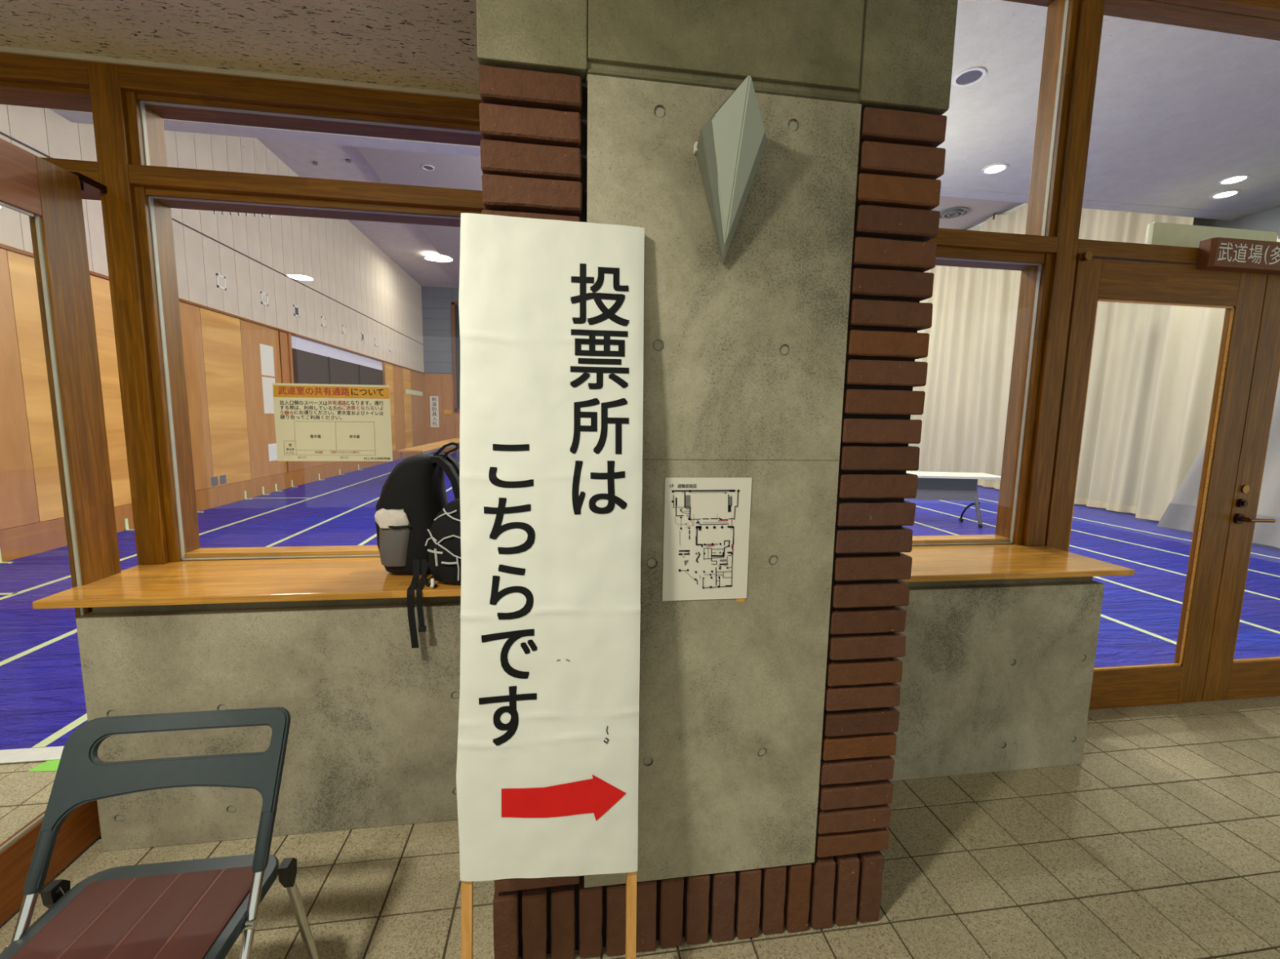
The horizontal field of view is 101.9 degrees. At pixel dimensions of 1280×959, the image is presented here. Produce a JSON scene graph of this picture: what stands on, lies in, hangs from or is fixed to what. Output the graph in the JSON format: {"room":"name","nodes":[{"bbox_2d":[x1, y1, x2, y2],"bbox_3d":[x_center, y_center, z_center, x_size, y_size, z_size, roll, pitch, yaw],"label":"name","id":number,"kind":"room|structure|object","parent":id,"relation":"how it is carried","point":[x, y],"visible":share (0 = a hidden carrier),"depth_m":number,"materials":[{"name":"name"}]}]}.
{"room":"sports hall lobby","nodes":[
{"label":"sports hall lobby","id":0,"kind":"room"},
{"bbox_2d":[0,104,426,561],"bbox_3d":[-6.775,-2.922,10.166,0.345,6.000,18.012,0,7,-8],"label":"wall","id":1,"kind":"structure","parent":0,"point":[328,268],"depth_m":7.71,"materials":[{"name":"wood"}]},
{"bbox_2d":[0,549,13,564],"bbox_3d":[-5.784,0.698,4.722,0.095,0.140,0.040,0,7,-8],"label":"wall bracket","id":2,"kind":"object","parent":1,"relation":"attached to","point":[1,562],"visible":1,"depth_m":4.73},
{"bbox_2d":[124,518,134,530],"bbox_3d":[-5.980,0.530,6.098,0.095,0.140,0.040,0,7,-8],"label":"wall bracket","id":3,"kind":"object","parent":1,"relation":"attached to","point":[126,521],"visible":0.89,"depth_m":6.09,"materials":[{"name":"white metal"}]},
{"bbox_2d":[211,475,226,485],"bbox_3d":[-6.273,0.010,7.735,0.010,0.130,0.330,0,7,-8],"label":"wall socket","id":4,"kind":"object","parent":1,"relation":"attached to","point":[223,477],"visible":1,"depth_m":7.70,"materials":[{"name":"grey metal"}]},
{"bbox_2d":[216,273,226,290],"bbox_3d":[-6.305,-2.976,7.822,0.012,0.200,0.200,0,7,-8],"label":"wall plate","id":5,"kind":"object","parent":1,"relation":"attached to","point":[220,280],"visible":1,"depth_m":7.82,"materials":[{"name":"plastic"}]},
{"bbox_2d":[244,490,252,499],"bbox_3d":[-6.303,0.254,8.359,0.095,0.140,0.040,0,7,-8],"label":"wall bracket","id":6,"kind":"object","parent":1,"relation":"attached to","point":[245,491],"visible":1,"depth_m":8.34,"materials":[{"name":"white metal"}]},
{"bbox_2d":[260,291,268,306],"bbox_3d":[-6.465,-3.113,8.942,0.012,0.200,0.200,0,7,-8],"label":"wall plate","id":7,"kind":"object","parent":1,"relation":"attached to","point":[264,296],"visible":1,"depth_m":8.93,"materials":[{"name":"plastic"}]},
{"bbox_2d":[262,486,270,494],"bbox_3d":[-6.374,0.194,8.850,0.095,0.140,0.040,0,7,-8],"label":"wall bracket","id":8,"kind":"object","parent":1,"relation":"attached to","point":[263,490],"visible":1,"depth_m":8.84,"materials":[{"name":"white metal"}]},
{"bbox_2d":[259,343,275,376],"bbox_3d":[-6.457,-2.062,9.000,0.004,0.520,0.400,0,7,-8],"label":"sheet","id":9,"kind":"object","parent":1,"relation":"attached to","point":[267,362],"visible":1,"depth_m":9.00,"materials":[{"name":"beige paper"}]},
{"bbox_2d":[262,377,275,413],"bbox_3d":[-6.467,-1.466,9.072,0.004,0.620,0.400,0,7,-8],"label":"sheet","id":10,"kind":"object","parent":1,"relation":"attached to","point":[267,386],"visible":0.79,"depth_m":9.02,"materials":[{"name":"beige paper"}]},
{"bbox_2d":[267,443,277,461],"bbox_3d":[-6.491,-0.489,9.238,0.004,0.300,0.400,0,7,-8],"label":"sheet","id":11,"kind":"object","parent":1,"relation":"attached to","point":[273,455],"visible":0.64,"depth_m":9.17,"materials":[{"name":"white paper"}]},
{"bbox_2d":[293,304,299,317],"bbox_3d":[-6.617,-3.242,10.004,0.012,0.200,0.200,0,7,-8],"label":"wall plate","id":12,"kind":"object","parent":1,"relation":"attached to","point":[295,308],"visible":1,"depth_m":10.00,"materials":[{"name":"silver metal"}]},
{"bbox_2d":[320,315,326,327],"bbox_3d":[-6.777,-3.379,11.124,0.012,0.200,0.200,0,7,-8],"label":"wall plate","id":13,"kind":"object","parent":1,"relation":"attached to","point":[322,318],"visible":1,"depth_m":11.12,"materials":[{"name":"plastic"}]},
{"bbox_2d":[287,333,386,385],"bbox_3d":[-6.944,-2.090,12.326,0.078,1.890,5.240,0,7,-8],"label":"window","id":14,"kind":"structure","parent":1,"relation":"in","point":[310,362],"depth_m":11.40,"materials":[{"name":"grey glass"}]},
{"bbox_2d":[342,324,346,334],"bbox_3d":[-6.926,-3.506,12.166,0.012,0.200,0.200,0,7,-8],"label":"wall plate","id":15,"kind":"object","parent":1,"relation":"attached to","point":[344,327],"visible":1,"depth_m":12.15,"materials":[{"name":"plastic"}]},
{"bbox_2d":[360,332,364,341],"bbox_3d":[-7.083,-3.640,13.266,0.012,0.200,0.200,0,7,-8],"label":"wall plate","id":16,"kind":"object","parent":1,"relation":"attached to","point":[362,334],"visible":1,"depth_m":13.27,"materials":[{"name":"silver metal"}]},
{"bbox_2d":[374,337,377,346],"bbox_3d":[-7.220,-3.757,14.220,0.012,0.200,0.200,0,7,-8],"label":"wall plate","id":17,"kind":"object","parent":1,"relation":"attached to","point":[375,340],"visible":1,"depth_m":14.24,"materials":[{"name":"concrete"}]},
{"bbox_2d":[405,389,422,395],"bbox_3d":[-7.707,-2.966,17.767,0.010,0.150,2.000,0,7,-8],"label":"sign","id":18,"kind":"object","parent":1,"relation":"attached to","point":[407,391],"visible":1,"depth_m":17.66,"materials":[{"name":"beige paper"}]},
{"bbox_2d":[0,0,481,100],"bbox_3d":[-2.392,-1.062,-1.428,5.860,0.112,6.120,0,7,-8],"label":"ceiling","id":19,"kind":"structure","parent":0,"point":[428,47],"depth_m":1.60,"materials":[{"name":"white paint"}]},
{"bbox_2d":[257,137,459,288],"bbox_3d":[0.364,-6.201,13.026,14.690,0.130,13.670,0,7,-8],"label":"ceiling","id":20,"kind":"structure","parent":0,"point":[406,245],"depth_m":12.56,"materials":[{"name":"white paint"}]},
{"bbox_2d":[422,255,441,262],"bbox_3d":[-5.978,-6.357,14.955,0.508,0.014,0.508,0,7,-8],"label":"recessed light","id":21,"kind":"object","parent":20,"relation":"in","point":[429,258],"visible":1,"depth_m":14.93,"materials":[{"name":"white paint"}]},
{"bbox_2d":[1074,301,1168,514],"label":"curtain","id":22,"kind":"object","parent":20,"relation":"hanging from","point":[1128,340],"depth_m":8.49,"materials":[{"name":"beige fabric"}]},
{"bbox_2d":[1078,208,1194,244],"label":"curtain","id":23,"kind":"object","parent":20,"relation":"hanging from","point":[1095,224],"depth_m":8.57,"materials":[{"name":"beige fabric"}]},
{"bbox_2d":[1135,235,1278,520],"bbox_3d":[7.635,-1.200,7.101,0.280,3.710,1.100,0,7,-8],"label":"curtain","id":24,"kind":"object","parent":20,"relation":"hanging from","point":[1185,383],"visible":0.34,"depth_m":7.38,"materials":[{"name":"beige fabric"}]},
{"bbox_2d":[421,286,459,452],"bbox_3d":[-0.661,-4.016,20.168,15.000,6.000,0.210,0,7,-8],"label":"wall","id":25,"kind":"structure","parent":0,"point":[437,319],"depth_m":19.06,"materials":[{"name":"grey paint"}]},
{"bbox_2d":[429,395,439,426],"bbox_3d":[-7.609,-2.510,19.234,0.300,1.140,0.023,0,7,-8],"label":"vertical sign","id":26,"kind":"object","parent":25,"relation":"attached to","point":[434,412],"visible":1,"depth_m":19.23,"materials":[{"name":"beige paper"}]},
{"bbox_2d":[444,409,451,413],"bbox_3d":[-7.139,-2.510,19.303,0.270,0.160,0.020,0,7,-8],"label":"card","id":27,"kind":"object","parent":25,"relation":"attached to","point":[446,411],"visible":1,"depth_m":19.29,"materials":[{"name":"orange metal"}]},
{"bbox_2d":[451,302,460,412],"bbox_3d":[-6.503,-4.482,19.163,0.750,3.970,0.090,0,7,-8],"label":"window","id":28,"kind":"structure","parent":25,"relation":"in","point":[455,305],"depth_m":19.10,"materials":[{"name":"brown wood"}]},
{"bbox_2d":[355,146,1022,279],"bbox_3d":[1.151,-6.081,13.138,13.000,0.110,13.640,0,7,-8],"label":"ceiling","id":29,"kind":"structure","parent":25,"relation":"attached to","point":[393,166],"depth_m":10.00,"materials":[{"name":"white paint"}]},
{"bbox_2d":[75,576,1104,851],"bbox_3d":[0.048,0.767,2.046,3.630,0.832,0.336,0,7,-8],"label":"wall","id":30,"kind":"structure","parent":0,"point":[372,740],"depth_m":1.75,"materials":[{"name":"concrete"}]},
{"bbox_2d":[31,556,461,608],"bbox_3d":[-1.146,0.337,1.882,1.357,0.024,0.540,0,7,-8],"label":"countertop","id":31,"kind":"structure","parent":30,"relation":"on","point":[184,582],"depth_m":1.70,"materials":[{"name":"brown wood"}]},
{"bbox_2d":[375,442,459,648],"bbox_3d":[-0.780,0.198,1.827,0.302,0.653,0.400,0,7,-8],"label":"backpack","id":32,"kind":"object","parent":31,"relation":"on","point":[415,486],"visible":0.85,"depth_m":1.78,"materials":[{"name":"black fabric"}]},
{"bbox_2d":[374,508,409,529],"bbox_3d":[-0.840,0.135,1.762,0.113,0.076,0.038,0,7,-8],"label":"towel","id":33,"kind":"object","parent":32,"relation":"in","point":[384,517],"visible":0.99,"depth_m":1.75,"materials":[{"name":"white fabric"}]},
{"bbox_2d":[422,498,461,588],"bbox_3d":[-0.566,0.207,1.742,0.309,0.284,0.129,0,7,-8],"label":"drawstring bag","id":34,"kind":"object","parent":31,"relation":"on","point":[444,563],"visible":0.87,"depth_m":1.70,"materials":[{"name":"black fabric"}]},
{"bbox_2d":[87,61,485,564],"bbox_3d":[-1.164,-0.132,2.058,1.382,2.535,0.225,0,7,-8],"label":"window","id":35,"kind":"structure","parent":30,"relation":"in","point":[130,104],"depth_m":1.84,"materials":[{"name":"brown wood"}]},
{"bbox_2d":[0,137,120,924],"bbox_3d":[-1.770,0.145,1.327,0.070,2.153,1.110,0,7,-8],"label":"door","id":36,"kind":"structure","parent":35,"relation":"attached to","point":[31,185],"depth_m":1.62,"materials":[{"name":"brown wood"}]},
{"bbox_2d":[271,382,392,461],"bbox_3d":[-1.166,-0.215,1.978,0.413,0.293,0.004,0,7,-8],"label":"notice","id":37,"kind":"object","parent":35,"relation":"attached to","point":[314,422],"visible":1,"depth_m":1.98,"materials":[{"name":"beige paper"}]},
{"bbox_2d":[911,0,1105,546],"bbox_3d":[1.240,-0.508,2.318,1.332,3.300,0.150,0,7,-8],"label":"window","id":38,"kind":"structure","parent":30,"relation":"in","point":[1046,255],"depth_m":2.30,"materials":[{"name":"brown wood"}]},
{"bbox_2d":[901,543,1134,582],"bbox_3d":[1.267,0.336,2.227,1.318,0.024,0.540,0,7,-8],"label":"countertop","id":39,"kind":"structure","parent":30,"relation":"on","point":[955,562],"depth_m":2.10,"materials":[{"name":"brown wood"}]},
{"bbox_2d":[1076,0,1279,265],"bbox_3d":[2.963,-0.499,2.566,2.148,3.320,0.150,0,7,-8],"label":"window","id":40,"kind":"structure","parent":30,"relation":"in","point":[1210,18],"depth_m":2.31,"materials":[{"name":"brown wood"}]},
{"bbox_2d":[1044,251,1267,710],"bbox_3d":[2.407,0.074,2.485,1.024,2.158,0.066,0,7,-8],"label":"door","id":41,"kind":"structure","parent":40,"relation":"attached to","point":[1242,295],"depth_m":2.46,"materials":[{"name":"brown wood"}]},
{"bbox_2d":[1144,222,1277,248],"bbox_3d":[2.842,-1.129,2.589,0.740,0.242,0.038,0,7,-8],"label":"ventilation unit","id":42,"kind":"object","parent":40,"relation":"attached to","point":[1157,233],"visible":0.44,"depth_m":2.54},
{"bbox_2d":[1195,237,1279,275],"bbox_3d":[2.975,-1.016,2.396,0.872,0.122,0.060,0,7,-8],"label":"door sign","id":43,"kind":"object","parent":40,"relation":"attached to","point":[1216,254],"visible":1,"depth_m":2.33,"materials":[{"name":"brown wood"}]},
{"bbox_2d":[1201,274,1279,702],"bbox_3d":[3.427,0.076,2.613,1.020,2.158,0.102,0,7,-8],"label":"door","id":44,"kind":"structure","parent":40,"relation":"attached to","point":[1227,677],"depth_m":2.58,"materials":[{"name":"brown wood"}]},
{"bbox_2d":[0,696,1279,958],"bbox_3d":[1.085,1.571,-0.518,13.000,0.121,6.300,0,7,-8],"label":"floor","id":45,"kind":"structure","parent":0,"point":[1163,842],"depth_m":1.67,"materials":[{"name":"grey tile"}]},
{"bbox_2d":[26,753,62,772],"bbox_3d":[-2.326,1.136,2.095,0.126,0.006,0.146,2,7,10],"label":"tape patch","id":46,"kind":"object","parent":45,"relation":"on","point":[50,765],"visible":0.24,"depth_m":2.06,"materials":[{"name":"green plastic"}]},
{"bbox_2d":[0,706,319,958],"bbox_3d":[-0.960,0.909,0.991,0.461,0.779,0.460,0,7,-8],"label":"folding chair","id":47,"kind":"object","parent":45,"relation":"on","point":[199,908],"visible":1,"depth_m":1.05,"materials":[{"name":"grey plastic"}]},
{"bbox_2d":[456,213,644,958],"bbox_3d":[-0.196,0.365,1.150,0.404,1.836,0.184,0,7,-8],"label":"sign board","id":48,"kind":"object","parent":45,"relation":"on","point":[551,312],"visible":1,"depth_m":1.13,"materials":[{"name":"white paper"}]},
{"bbox_2d":[50,0,1279,220],"bbox_3d":[1.620,-4.288,4.241,14.690,1.600,4.410,0,7,-8],"label":"ceiling","id":49,"kind":"structure","parent":0,"point":[1178,112],"depth_m":5.15,"materials":[{"name":"white paint"}]},
{"bbox_2d":[422,164,434,170],"bbox_3d":[-3.844,-5.660,9.423,0.216,0.014,0.216,0,7,-8],"label":"recessed light","id":50,"kind":"object","parent":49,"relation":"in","point":[425,166],"visible":1,"depth_m":9.43,"materials":[{"name":"white paint"}]},
{"bbox_2d":[939,206,969,218],"bbox_3d":[6.652,-5.656,11.046,0.600,0.057,0.600,0,7,-8],"label":"air vent","id":51,"kind":"object","parent":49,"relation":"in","point":[953,212],"visible":0.96,"depth_m":10.96,"materials":[{"name":"grey metal"}]},
{"bbox_2d":[952,66,986,86],"bbox_3d":[2.851,-3.487,4.500,0.248,0.014,0.248,0,7,-8],"label":"recessed light","id":52,"kind":"object","parent":49,"relation":"in","point":[971,76],"visible":1,"depth_m":4.49,"materials":[{"name":"white paint"}]},
{"bbox_2d":[982,163,1008,174],"bbox_3d":[4.176,-3.658,6.113,0.259,0.014,0.259,0,7,-8],"label":"recessed light","id":53,"kind":"object","parent":49,"relation":"in","point":[995,168],"visible":1,"depth_m":6.11,"materials":[{"name":"white paint"}]},
{"bbox_2d":[1210,189,1240,199],"bbox_3d":[7.529,-3.670,6.683,0.259,0.014,0.259,0,7,-8],"label":"recessed light","id":54,"kind":"object","parent":49,"relation":"in","point":[1227,193],"visible":1,"depth_m":6.67,"materials":[{"name":"white paint"}]},
{"bbox_2d":[1217,173,1250,185],"bbox_3d":[7.182,-3.628,6.282,0.259,0.014,0.259,0,7,-8],"label":"recessed light","id":55,"kind":"object","parent":49,"relation":"in","point":[1235,179],"visible":1,"depth_m":6.28,"materials":[{"name":"white paint"}]},
{"bbox_2d":[475,0,957,958],"bbox_3d":[0.121,-0.442,1.687,1.083,3.320,0.972,0,7,-8],"label":"pillar","id":56,"kind":"structure","parent":0,"point":[769,721],"depth_m":1.25,"materials":[{"name":"concrete"}]},
{"bbox_2d":[662,477,751,602],"bbox_3d":[0.164,0.152,1.270,0.216,0.314,0.004,0,7,-9],"label":"sheet","id":57,"kind":"object","parent":56,"relation":"attached to","point":[707,520],"visible":1,"depth_m":1.27,"materials":[{"name":"beige paper"}]},
{"bbox_2d":[693,74,767,265],"bbox_3d":[0.203,-0.647,1.109,0.156,0.328,0.139,0,7,-8],"label":"wall lamp","id":58,"kind":"object","parent":56,"relation":"attached to","point":[730,147],"visible":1,"depth_m":1.10,"materials":[{"name":"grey glass"}]},
{"bbox_2d":[908,265,1021,475],"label":"curtain","id":59,"kind":"object","parent":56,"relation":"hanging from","point":[971,331],"depth_m":11.84,"materials":[{"name":"beige fabric"}]},
{"bbox_2d":[1192,205,1279,239],"bbox_3d":[7.967,-2.927,12.280,0.150,6.000,18.000,0,7,-8],"label":"wall","id":60,"kind":"structure","parent":0,"point":[1268,220],"depth_m":7.28,"materials":[{"name":"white paint"}]},
{"bbox_2d":[967,203,1027,230],"bbox_3d":[7.462,-5.821,14.042,0.350,0.610,13.500,0,7,-8],"label":"trim","id":61,"kind":"structure","parent":60,"relation":"attached to","point":[1014,210],"depth_m":10.92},
{"bbox_3d":[0.558,0.107,11.642,15.000,0.120,18.100,0,7,-8],"label":"floor","id":62,"kind":"structure","parent":0,"visible":0},
{"bbox_2d":[0,452,1279,764],"bbox_3d":[0.591,0.059,11.519,14.670,0.006,17.938,0,7,-8],"label":"floor mat","id":63,"kind":"object","parent":62,"relation":"on","point":[42,702],"visible":0.19,"depth_m":4.64,"materials":[{"name":"blue plastic"}]},
{"bbox_2d":[397,444,442,462],"bbox_3d":[-4.659,-0.336,11.147,0.470,0.696,1.800,0,7,-8],"label":"table","id":64,"kind":"object","parent":63,"relation":"on","point":[424,449],"visible":0.62,"depth_m":10.77,"materials":[{"name":"brown wood"}]},
{"bbox_2d":[424,441,458,461],"bbox_3d":[-4.956,-0.564,13.010,0.470,0.696,1.800,0,7,-8],"label":"table","id":65,"kind":"object","parent":63,"relation":"on","point":[437,443],"visible":0.36,"depth_m":12.76,"materials":[{"name":"brown wood"}]},
{"bbox_2d":[440,438,459,462],"bbox_3d":[-5.253,-0.792,14.873,0.470,0.696,1.800,0,7,-8],"label":"table","id":66,"kind":"object","parent":63,"relation":"on","point":[452,439],"visible":0.33,"depth_m":14.35,"materials":[{"name":"brown wood"}]},
{"bbox_2d":[904,471,1000,528],"bbox_3d":[4.041,0.269,7.261,1.720,0.705,0.600,1,7,4],"label":"table","id":67,"kind":"object","parent":63,"relation":"on","point":[931,486],"visible":0.56,"depth_m":7.11,"materials":[{"name":"white laminate"}]},
{"bbox_3d":[-4.584,-0.141,1.541,1.640,2.600,0.150,0,7,-8],"label":"wall","id":68,"kind":"structure","parent":0,"visible":0},
{"bbox_2d":[0,52,101,200],"bbox_3d":[-2.789,-1.190,1.659,1.948,0.385,0.150,0,7,-8],"label":"window","id":69,"kind":"structure","parent":68,"relation":"in","point":[28,81],"depth_m":1.72,"materials":[{"name":"brown wood"}]},
{"bbox_3d":[7.409,-2.631,5.266,0.060,0.060,4.100,0,7,-8],"label":"trim","id":70,"kind":"structure","parent":0,"visible":0},
{"bbox_2d":[1156,440,1206,532],"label":"curtain","id":71,"kind":"object","parent":70,"relation":"hanging from","point":[1180,513],"depth_m":6.84,"materials":[{"name":"grey fabric"}]},
{"bbox_2d":[1252,372,1279,548],"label":"curtain","id":72,"kind":"object","parent":70,"relation":"hanging from","point":[1268,506],"depth_m":6.07,"materials":[{"name":"grey fabric"}]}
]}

